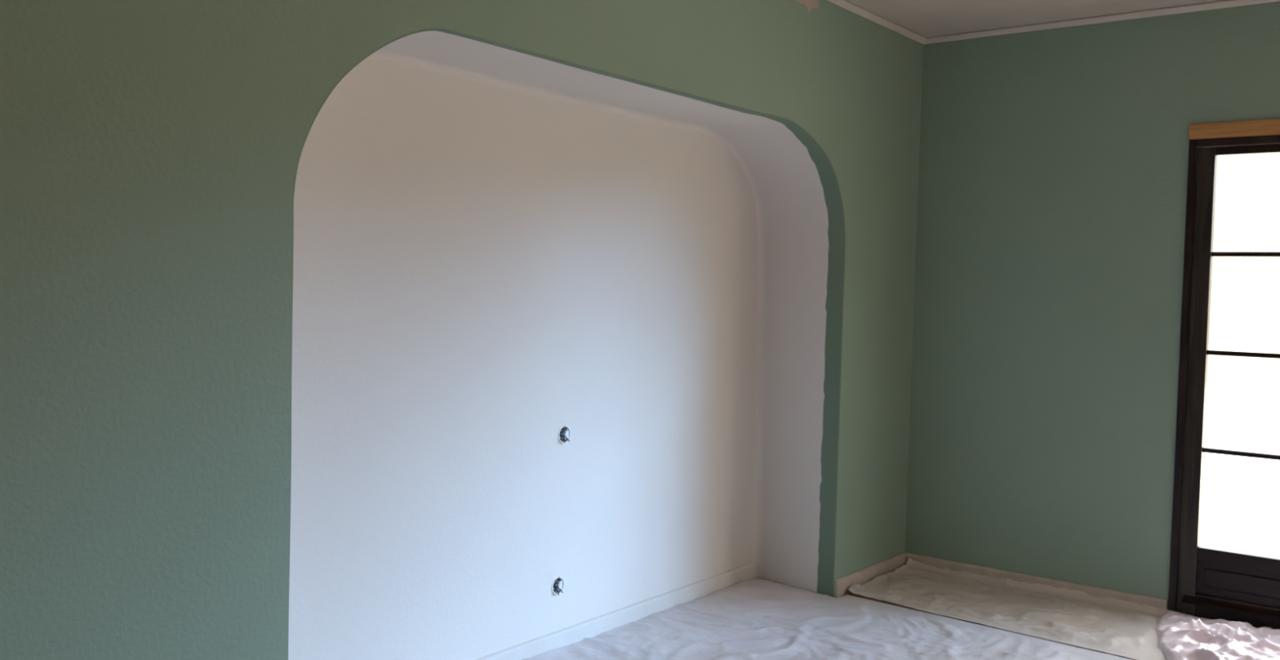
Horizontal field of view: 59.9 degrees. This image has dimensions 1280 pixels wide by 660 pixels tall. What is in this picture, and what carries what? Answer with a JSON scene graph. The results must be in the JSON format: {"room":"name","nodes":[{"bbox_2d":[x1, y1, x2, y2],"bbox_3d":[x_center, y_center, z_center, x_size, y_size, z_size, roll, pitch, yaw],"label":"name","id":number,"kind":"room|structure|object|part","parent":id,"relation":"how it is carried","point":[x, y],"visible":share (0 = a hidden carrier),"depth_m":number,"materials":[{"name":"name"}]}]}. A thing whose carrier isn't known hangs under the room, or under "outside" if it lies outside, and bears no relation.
{"room":"room under renovation","nodes":[
{"label":"room under renovation","id":0,"kind":"room"},
{"bbox_2d":[0,0,923,659],"bbox_3d":[-0.947,-0.080,2.727,0.001,2.720,7.600,3,3,38],"label":"wall","id":1,"kind":"structure","parent":0,"point":[150,150],"depth_m":2.63,"materials":[{"name":"green paint"}]},
{"bbox_2d":[834,552,906,597],"bbox_3d":[1.144,1.199,5.458,0.013,0.080,0.752,3,3,38],"label":"baseboard","id":2,"kind":"structure","parent":1,"relation":"attached to","point":[842,586],"depth_m":5.40,"materials":[{"name":"beige wood"}]},
{"bbox_2d":[827,0,926,44],"bbox_3d":[-0.899,-1.424,2.670,0.027,0.029,7.600,3,3,38],"label":"trim","id":3,"kind":"structure","parent":1,"relation":"attached to","point":[845,4],"depth_m":5.23,"materials":[{"name":"beige paint"}]},
{"bbox_2d":[288,56,758,659],"bbox_3d":[-0.255,-0.008,4.284,0.001,2.500,3.702,3,3,37],"label":"wall niche","id":4,"kind":"object","parent":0,"point":[482,271],"visible":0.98,"depth_m":3.99,"materials":[{"name":"white paint"}]},
{"bbox_2d":[551,576,564,595],"bbox_3d":[-0.322,0.983,4.277,0.055,0.071,0.070,3,3,38],"label":"wall box","id":5,"kind":"object","parent":4,"relation":"attached to","point":[557,585],"visible":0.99,"depth_m":4.28,"materials":[{"name":"silver plastic"}]},
{"bbox_2d":[558,425,570,444],"bbox_3d":[-0.297,0.401,4.268,0.055,0.071,0.070,3,3,38],"label":"wall box","id":6,"kind":"object","parent":4,"relation":"attached to","point":[564,433],"visible":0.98,"depth_m":4.27,"materials":[{"name":"silver plastic"}]},
{"bbox_2d":[475,561,757,659],"bbox_3d":[-0.317,1.202,4.279,0.013,0.080,2.987,3,3,37],"label":"baseboard","id":7,"kind":"structure","parent":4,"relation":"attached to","point":[591,628],"depth_m":4.61,"materials":[{"name":"white wood"}]},
{"bbox_2d":[287,27,845,659],"bbox_3d":[-0.143,0.181,4.134,0.457,2.138,2.992,3,3,38],"label":"wall reveal","id":8,"kind":"structure","parent":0,"point":[793,182],"depth_m":5.18,"materials":[{"name":"white paint"}]},
{"bbox_2d":[845,0,1223,37],"bbox_3d":[1.338,-1.391,1.005,6.800,0.150,8.160,3,3,38],"label":"ceiling","id":9,"kind":"structure","parent":0,"point":[924,18],"depth_m":5.07,"materials":[{"name":"paint"}]},
{"bbox_2d":[904,0,1279,609],"bbox_3d":[3.853,0.006,3.984,6.020,2.720,0.320,3,3,38],"label":"wall","id":10,"kind":"structure","parent":0,"point":[1053,171],"depth_m":5.25,"materials":[{"name":"green paint"}]},
{"bbox_2d":[905,552,1167,608],"bbox_3d":[1.869,1.223,5.357,1.251,0.080,0.013,3,3,38],"label":"baseboard","id":11,"kind":"structure","parent":10,"relation":"attached to","point":[1161,603],"depth_m":5.33,"materials":[{"name":"beige wood"}]},
{"bbox_2d":[924,0,1279,44],"bbox_3d":[3.790,-1.335,3.793,6.000,0.029,0.027,3,3,38],"label":"trim","id":12,"kind":"structure","parent":10,"relation":"attached to","point":[1225,3],"depth_m":5.11,"materials":[{"name":"beige paint"}]},
{"bbox_2d":[1168,134,1279,628],"bbox_3d":[3.254,0.269,4.426,1.981,2.130,0.394,3,3,38],"label":"door","id":13,"kind":"structure","parent":10,"relation":"in","point":[1205,582],"depth_m":4.88,"materials":[{"name":"brown wood"}]},
{"bbox_3d":[2.784,1.242,4.677,0.811,0.118,0.044,3,3,38],"label":"rail","id":14,"kind":"part","parent":13,"relation":"part of","materials":[{"name":"brown wood"}]},
{"bbox_3d":[2.786,1.109,4.670,0.811,0.148,0.024,3,3,38],"label":"panel","id":15,"kind":"part","parent":13,"relation":"part of","materials":[{"name":"brown wood"}]},
{"bbox_3d":[2.791,1.006,4.668,0.811,0.058,0.044,3,3,38],"label":"lock rail","id":16,"kind":"part","parent":13,"relation":"part of","materials":[{"name":"brown wood"}]},
{"bbox_3d":[2.840,-0.762,4.603,0.811,0.035,0.044,3,3,38],"label":"rail","id":17,"kind":"part","parent":13,"relation":"part of","materials":[{"name":"brown wood"}]},
{"bbox_2d":[1188,118,1279,139],"bbox_3d":[3.209,-0.827,4.268,2.014,0.066,0.014,3,3,38],"label":"trim","id":18,"kind":"structure","parent":10,"relation":"attached to","point":[1265,126],"depth_m":4.77,"materials":[{"name":"orange wood"}]},
{"label":"outside","id":19,"kind":"structure","parent":0,"visible":0},
{"bbox_2d":[760,386,1279,659],"bbox_3d":[5.396,1.396,6.023,26.000,0.120,26.600,3,3,38],"label":"floor","id":20,"kind":"structure","parent":19,"point":[1240,506],"depth_m":9.24,"materials":[{"name":"beige stone"}]},
{"bbox_2d":[522,577,1130,659],"bbox_3d":[0.814,1.305,2.831,3.643,0.034,3.913,3,3,38],"label":"sheet","id":21,"kind":"object","parent":20,"relation":"on","point":[754,618],"visible":1,"depth_m":4.56,"materials":[{"name":"white fabric"}]},
{"bbox_2d":[848,557,1211,659],"bbox_3d":[2.379,1.278,4.430,3.170,0.058,0.805,3,3,38],"label":"sheet","id":22,"kind":"object","parent":20,"relation":"on","point":[1108,624],"visible":0.8,"depth_m":5.02,"materials":[{"name":"beige fabric"}]},
{"bbox_2d":[1155,610,1279,659],"bbox_3d":[2.653,1.277,4.152,1.502,0.090,0.874,3,3,38],"label":"plastic film","id":23,"kind":"object","parent":22,"relation":"on","point":[1181,637],"visible":1,"depth_m":4.49,"materials":[{"name":"plastic"}]}
]}

